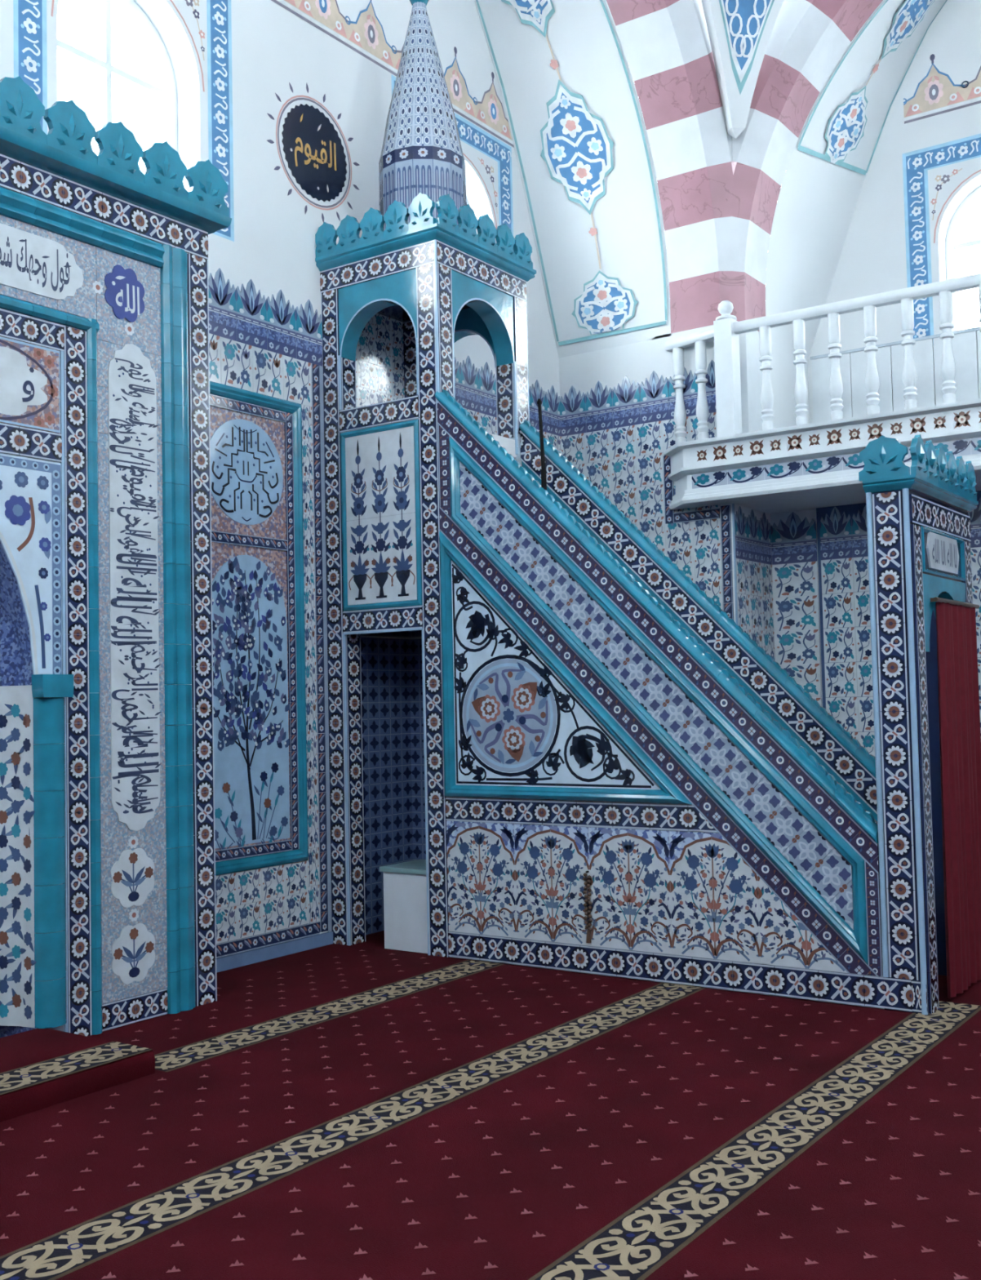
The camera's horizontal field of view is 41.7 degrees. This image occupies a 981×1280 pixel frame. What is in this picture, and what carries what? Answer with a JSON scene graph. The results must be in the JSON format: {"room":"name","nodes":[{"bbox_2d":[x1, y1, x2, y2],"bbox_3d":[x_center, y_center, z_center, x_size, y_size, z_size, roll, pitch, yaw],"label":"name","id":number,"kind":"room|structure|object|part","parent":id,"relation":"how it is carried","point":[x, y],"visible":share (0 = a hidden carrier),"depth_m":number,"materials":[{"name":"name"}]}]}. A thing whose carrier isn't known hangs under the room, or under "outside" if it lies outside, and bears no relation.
{"room":"mosque","nodes":[
{"label":"mosque","id":0,"kind":"room"},
{"bbox_2d":[0,0,561,972],"bbox_3d":[-2.955,-2.034,6.508,0.362,8.400,13.550,-3,-3,35],"label":"wall","id":1,"kind":"structure","parent":0,"point":[229,59],"depth_m":8.58,"materials":[{"name":"paint"}]},
{"bbox_2d":[0,75,231,1037],"bbox_3d":[-2.785,-0.383,5.755,0.671,4.625,3.856,-3,-3,35],"label":"mihrab","id":2,"kind":"object","parent":1,"relation":"attached to","point":[108,904],"visible":1,"depth_m":6.49,"materials":[{"name":"tile"}]},
{"bbox_3d":[-2.395,-1.233,5.965,0.010,0.411,0.944,-3,-3,35],"label":"arabesque panel","id":3,"kind":"part","parent":2,"relation":"part of","materials":[{"name":"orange tile"}]},
{"bbox_3d":[-2.348,-1.833,6.068,0.006,0.290,1.035,-3,-3,35],"label":"calligraphy plate","id":4,"kind":"part","parent":2,"relation":"part of","materials":[{"name":"white tile"}]},
{"bbox_2d":[93,280,102,293],"bbox_3d":[-2.001,-1.797,6.565,0.001,0.063,0.063,-3,-3,35],"label":"flower","id":5,"kind":"object","parent":2,"relation":"on","point":[97,285],"depth_m":6.57,"materials":[{"name":"white tile"}]},
{"bbox_3d":[-2.822,-2.358,5.843,0.650,0.090,3.856,-3,-3,35],"label":"cornice","id":6,"kind":"part","parent":2,"relation":"part of","materials":[{"name":"teal tile"}]},
{"bbox_2d":[124,322,134,335],"bbox_3d":[-1.883,-1.622,6.721,0.001,0.063,0.063,-3,-3,35],"label":"flower","id":7,"kind":"object","parent":2,"relation":"on","point":[129,326],"depth_m":6.72,"materials":[{"name":"white tile"}]},
{"bbox_3d":[-1.825,1.214,6.580,0.005,0.295,0.276,-3,-3,35],"label":"flower plate","id":8,"kind":"part","parent":2,"relation":"part of","materials":[{"name":"white tile"}]},
{"bbox_2d":[128,835,138,848],"bbox_3d":[-1.827,1.034,6.593,0.001,0.063,0.063,-3,-3,35],"label":"flower","id":9,"kind":"object","parent":2,"relation":"on","point":[133,841],"depth_m":6.59,"materials":[{"name":"white tile"}]},
{"bbox_3d":[-1.817,1.597,6.562,0.005,0.295,0.276,-3,-3,35],"label":"flower plate","id":10,"kind":"part","parent":2,"relation":"part of","materials":[{"name":"white tile"}]},
{"bbox_2d":[128,908,138,921],"bbox_3d":[-1.819,1.404,6.576,0.001,0.063,0.063,-3,-3,35],"label":"flower","id":11,"kind":"object","parent":2,"relation":"on","point":[133,913],"depth_m":6.57,"materials":[{"name":"white tile"}]},
{"bbox_3d":[-1.844,-0.283,6.670,0.006,2.530,0.310,-3,-3,35],"label":"calligraphy plate","id":12,"kind":"part","parent":2,"relation":"part of","materials":[{"name":"white tile"}]},
{"bbox_2d":[57,0,177,151],"bbox_3d":[-2.288,-3.275,7.686,0.060,1.316,1.036,-3,-3,35],"label":"window","id":13,"kind":"structure","parent":1,"relation":"in","point":[168,92],"depth_m":7.87,"materials":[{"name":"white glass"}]},
{"bbox_2d":[209,381,308,875],"bbox_3d":[-1.521,-0.077,8.098,0.040,3.022,1.020,-3,-3,35],"label":"panel","id":14,"kind":"object","parent":1,"relation":"attached to","point":[259,620],"visible":0.85,"depth_m":8.17,"materials":[{"name":"blue tile"}]},
{"bbox_3d":[-1.498,1.969,7.987,0.022,0.080,1.549,-3,-3,35],"label":"baseboard","id":15,"kind":"part","parent":1,"relation":"part of","materials":[{"name":"blue tile"}]},
{"bbox_2d":[266,82,359,222],"bbox_3d":[-1.201,-3.340,8.839,0.007,0.938,0.938,-3,-3,35],"label":"medallion","id":16,"kind":"object","parent":1,"relation":"attached to","point":[315,156],"visible":1,"depth_m":8.82,"materials":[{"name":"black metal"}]},
{"bbox_2d":[559,324,775,661],"bbox_3d":[1.742,-0.205,11.406,1.612,4.640,1.548,-3,-3,35],"label":"wall","id":17,"kind":"structure","parent":0,"point":[618,424],"depth_m":10.80,"materials":[{"name":"tile"}]},
{"bbox_2d":[474,0,946,433],"bbox_3d":[1.909,-3.857,10.221,4.603,4.575,2.713,-1,-3,-7],"label":"wall pier","id":18,"kind":"object","parent":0,"point":[642,225],"visible":0.99,"depth_m":10.63,"materials":[{"name":"paint"}]},
{"bbox_3d":[0.369,-4.205,10.202,1.061,3.147,2.229,-3,-3,35],"label":"painted panel","id":19,"kind":"part","parent":18,"relation":"part of","materials":[{"name":"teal paint"}]},
{"bbox_3d":[2.021,-5.199,9.318,1.114,1.181,1.346,-3,-3,35],"label":"painted chain","id":20,"kind":"part","parent":18,"relation":"part of","materials":[{"name":"white paint"}]},
{"bbox_3d":[2.037,-5.147,9.193,1.317,1.397,1.578,-3,-3,35],"label":"painted panel","id":21,"kind":"part","parent":18,"relation":"part of","materials":[{"name":"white paint"}]},
{"bbox_3d":[2.034,-5.188,9.186,1.289,1.316,1.541,-3,-3,35],"label":"painted panel","id":22,"kind":"part","parent":18,"relation":"part of","materials":[{"name":"blue paint"}]},
{"bbox_3d":[2.039,-5.106,9.200,1.345,1.479,1.616,-3,-3,35],"label":"painted panel","id":23,"kind":"part","parent":18,"relation":"part of","materials":[{"name":"teal paint"}]},
{"bbox_3d":[3.485,-4.884,10.706,1.654,1.519,0.913,-3,-3,35],"label":"painted panel","id":24,"kind":"part","parent":18,"relation":"part of","materials":[{"name":"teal paint"}]},
{"bbox_2d":[769,490,980,756],"bbox_3d":[5.829,0.343,9.186,7.599,3.159,1.154,-3,-3,35],"label":"wall","id":25,"kind":"structure","parent":0,"point":[822,627],"depth_m":10.61,"materials":[{"name":"tile"}]},
{"bbox_2d":[663,398,980,513],"bbox_3d":[3.940,-1.421,9.734,5.164,0.495,1.829,-3,-3,35],"label":"gallery balcony","id":26,"kind":"object","parent":25,"relation":"attached to","point":[817,464],"visible":0.81,"depth_m":9.84,"materials":[{"name":"white wood"}]},
{"bbox_2d":[664,273,980,443],"bbox_3d":[3.491,-2.239,9.215,5.032,1.116,0.272,-3,-3,35],"label":"balustrade","id":27,"kind":"object","parent":26,"relation":"on","point":[726,331],"visible":1,"depth_m":9.89,"materials":[{"name":"white wood"}]},
{"bbox_3d":[1.665,-2.458,10.523,0.096,0.080,0.558,1,-4,-40],"label":"handrail","id":28,"kind":"part","parent":27,"relation":"part of","materials":[{"name":"white wood"}]},
{"bbox_3d":[1.892,-2.070,10.266,0.150,0.948,0.150,-3,-3,35],"label":"newel post","id":29,"kind":"part","parent":27,"relation":"part of","materials":[{"name":"white wood"}]},
{"bbox_3d":[3.681,-2.572,9.030,4.480,0.080,0.096,-3,-3,35],"label":"handrail","id":30,"kind":"part","parent":27,"relation":"part of","materials":[{"name":"white wood"}]},
{"bbox_2d":[808,0,980,422],"bbox_3d":[5.964,-3.752,9.701,7.600,5.060,0.366,-3,-3,35],"label":"wall","id":31,"kind":"structure","parent":0,"point":[926,162],"depth_m":11.12,"materials":[{"name":"paint"}]},
{"bbox_3d":[3.049,-2.043,11.484,0.352,0.980,0.015,-3,-3,35],"label":"wainscot panel","id":32,"kind":"part","parent":31,"relation":"part of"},
{"bbox_3d":[3.344,-2.059,11.278,0.352,0.980,0.015,-3,-3,35],"label":"wainscot panel","id":33,"kind":"part","parent":31,"relation":"part of","materials":[{"name":"white paint"}]},
{"bbox_3d":[4.264,-2.613,10.647,3.370,0.023,0.026,-3,-3,35],"label":"wainscot rail","id":34,"kind":"part","parent":31,"relation":"part of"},
{"bbox_3d":[3.639,-2.075,11.072,0.352,0.980,0.015,-3,-3,35],"label":"wainscot panel","id":35,"kind":"part","parent":31,"relation":"part of","materials":[{"name":"white paint"}]},
{"bbox_3d":[3.934,-2.091,10.867,0.352,0.980,0.015,-3,-3,35],"label":"wainscot panel","id":36,"kind":"part","parent":31,"relation":"part of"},
{"bbox_2d":[945,186,980,331],"bbox_3d":[4.384,-3.272,10.880,1.036,1.316,0.060,-3,-3,35],"label":"window","id":37,"kind":"structure","parent":31,"relation":"in","point":[951,246],"depth_m":11.11,"materials":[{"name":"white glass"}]},
{"bbox_3d":[4.229,-2.107,10.661,0.352,0.980,0.015,-3,-3,35],"label":"wainscot panel","id":38,"kind":"part","parent":31,"relation":"part of","materials":[{"name":"white paint"}]},
{"bbox_3d":[1.125,1.884,3.988,9.500,0.200,14.300,-3,-3,35],"label":"floor","id":39,"kind":"structure","parent":0,"visible":0},
{"bbox_2d":[0,930,980,1279],"bbox_3d":[0.809,1.746,3.291,9.189,0.023,12.770,-3,-3,35],"label":"carpet","id":40,"kind":"object","parent":39,"relation":"on","point":[366,1110],"visible":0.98,"depth_m":4.73,"materials":[{"name":"red carpet"}]},
{"bbox_2d":[0,1028,155,1122],"bbox_3d":[-2.632,1.826,4.677,0.800,0.103,2.920,-3,-3,35],"label":"carpeted step","id":41,"kind":"structure","parent":40,"relation":"on","point":[40,1068],"depth_m":5.47,"materials":[{"name":"red carpet"}]},
{"bbox_2d":[379,859,427,953],"bbox_3d":[-0.431,1.742,8.466,0.402,0.529,0.435,-3,-3,35],"label":"box","id":42,"kind":"object","parent":40,"relation":"on","point":[405,883],"visible":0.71,"depth_m":8.30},
{"bbox_2d":[315,0,978,1014],"bbox_3d":[0.805,-1.472,8.087,4.029,6.860,1.226,-3,-3,35],"label":"minbar","id":43,"kind":"object","parent":40,"relation":"on","point":[561,702],"visible":0.97,"depth_m":7.75,"materials":[{"name":"tile"}]},
{"bbox_3d":[-1.017,-1.738,8.709,0.022,0.370,0.019,-3,-3,35],"label":"edge trim","id":44,"kind":"part","parent":43,"relation":"part of","materials":[{"name":"tile"}]},
{"bbox_3d":[-0.957,0.993,8.581,0.022,2.060,0.019,-3,-3,35],"label":"edge trim","id":45,"kind":"part","parent":43,"relation":"part of","materials":[{"name":"white tile"}]},
{"bbox_3d":[-0.711,-2.161,8.595,0.675,0.470,0.144,-3,-3,35],"label":"arch panel","id":46,"kind":"part","parent":43,"relation":"part of","materials":[{"name":"teal tile"}]},
{"bbox_3d":[-0.726,-0.808,8.467,0.665,1.202,0.022,-3,-3,35],"label":"teal frame","id":47,"kind":"part","parent":43,"relation":"part of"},
{"bbox_3d":[-0.679,-0.055,8.476,0.675,0.012,0.114,-3,-3,35],"label":"edge trim","id":48,"kind":"part","parent":43,"relation":"part of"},
{"bbox_3d":[-0.469,-1.768,8.327,0.022,0.370,0.019,-3,-3,35],"label":"edge trim","id":49,"kind":"part","parent":43,"relation":"part of","materials":[{"name":"white tile"}]},
{"bbox_3d":[-0.408,0.963,8.198,0.022,2.060,0.019,-3,-3,35],"label":"edge trim","id":50,"kind":"part","parent":43,"relation":"part of","materials":[{"name":"white tile"}]},
{"bbox_3d":[-0.434,-2.574,8.967,1.045,0.082,1.164,-3,-3,35],"label":"cornice","id":51,"kind":"part","parent":43,"relation":"part of","materials":[{"name":"teal tile"}]},
{"bbox_3d":[-0.343,-2.040,8.247,0.022,1.060,0.019,-3,-3,35],"label":"edge trim","id":52,"kind":"part","parent":43,"relation":"part of","materials":[{"name":"tile"}]},
{"bbox_3d":[-0.242,-1.731,8.364,0.022,0.450,0.019,-3,-3,35],"label":"edge trim","id":53,"kind":"part","parent":43,"relation":"part of","materials":[{"name":"white tile"}]},
{"bbox_3d":[-0.194,-2.137,9.334,0.675,0.470,0.140,-3,-3,35],"label":"arch panel","id":54,"kind":"part","parent":43,"relation":"part of","materials":[{"name":"teal tile"}]},
{"bbox_3d":[-0.104,-2.168,8.723,0.144,0.470,0.730,-3,-3,35],"label":"arch panel","id":55,"kind":"part","parent":43,"relation":"part of","materials":[{"name":"teal tile"}]},
{"bbox_3d":[0.175,-1.613,8.953,0.022,0.650,0.019,-3,-3,35],"label":"edge trim","id":56,"kind":"part","parent":43,"relation":"part of","materials":[{"name":"white tile"}]},
{"bbox_3d":[0.258,-1.913,9.098,0.022,1.260,0.019,-3,-3,35],"label":"edge trim","id":57,"kind":"part","parent":43,"relation":"part of","materials":[{"name":"white tile"}]},
{"bbox_2d":[537,398,546,489],"bbox_3d":[0.312,-1.190,7.827,0.050,0.564,0.034,-3,-3,35],"label":"rod","id":58,"kind":"object","parent":43,"relation":"on","point":[544,477],"visible":1,"depth_m":7.82,"materials":[{"name":"black metal"}]},
{"bbox_3d":[0.351,0.167,7.692,1.450,1.430,0.008,-3,-3,35],"label":"triangle panel","id":59,"kind":"part","parent":43,"relation":"part of","materials":[{"name":"white tile"}]},
{"bbox_3d":[0.392,0.110,7.639,1.705,1.678,0.051,-3,-3,35],"label":"teal frame","id":60,"kind":"part","parent":43,"relation":"part of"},
{"bbox_2d":[582,871,592,942],"bbox_3d":[0.564,1.549,7.475,0.057,0.414,0.032,-3,-3,35],"label":"beads","id":61,"kind":"object","parent":43,"relation":"hanging from","point":[588,899],"visible":1,"depth_m":7.47},
{"bbox_3d":[0.825,0.180,7.338,2.570,3.054,0.044,-3,-3,35],"label":"teal frame","id":62,"kind":"part","parent":43,"relation":"part of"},
{"bbox_3d":[1.967,0.471,6.549,0.030,2.455,0.030,-2,-3,12],"label":"edge trim","id":63,"kind":"part","parent":43,"relation":"part of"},
{"bbox_3d":[2.101,0.762,6.558,0.218,2.200,0.169,-3,-3,35],"label":"portal post","id":64,"kind":"part","parent":43,"relation":"part of","materials":[{"name":"tile"}]},
{"bbox_3d":[2.122,0.545,6.439,0.030,2.620,0.030,0,-3,-33],"label":"edge trim","id":65,"kind":"part","parent":43,"relation":"part of","materials":[{"name":"tile"}]},
{"bbox_3d":[2.354,-0.775,6.997,0.269,0.062,1.199,-3,-3,35],"label":"cornice","id":66,"kind":"part","parent":43,"relation":"part of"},
{"bbox_3d":[2.634,0.785,7.320,0.218,2.200,0.169,-3,-3,35],"label":"portal post","id":67,"kind":"part","parent":43,"relation":"part of","materials":[{"name":"blue tile"}]},
{"bbox_3d":[2.435,-0.465,6.930,0.012,0.190,0.580,-3,-3,35],"label":"calligraphy plate","id":68,"kind":"part","parent":43,"relation":"part of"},
{"bbox_3d":[2.438,-0.458,6.928,0.018,0.235,0.780,-3,-3,35],"label":"teal frame","id":69,"kind":"part","parent":43,"relation":"part of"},
{"bbox_2d":[930,596,980,999],"bbox_3d":[2.545,0.814,6.935,0.048,2.052,0.820,-3,-3,35],"label":"curtain","id":70,"kind":"object","parent":43,"relation":"hanging from","point":[960,737],"visible":1,"depth_m":6.86,"materials":[{"name":"red fabric"}]},
{"bbox_3d":[2.530,-0.200,6.978,0.024,0.024,0.820,-3,-3,35],"label":"rod","id":71,"kind":"part","parent":70,"relation":"part of","materials":[{"name":"brown wood"}]}
]}

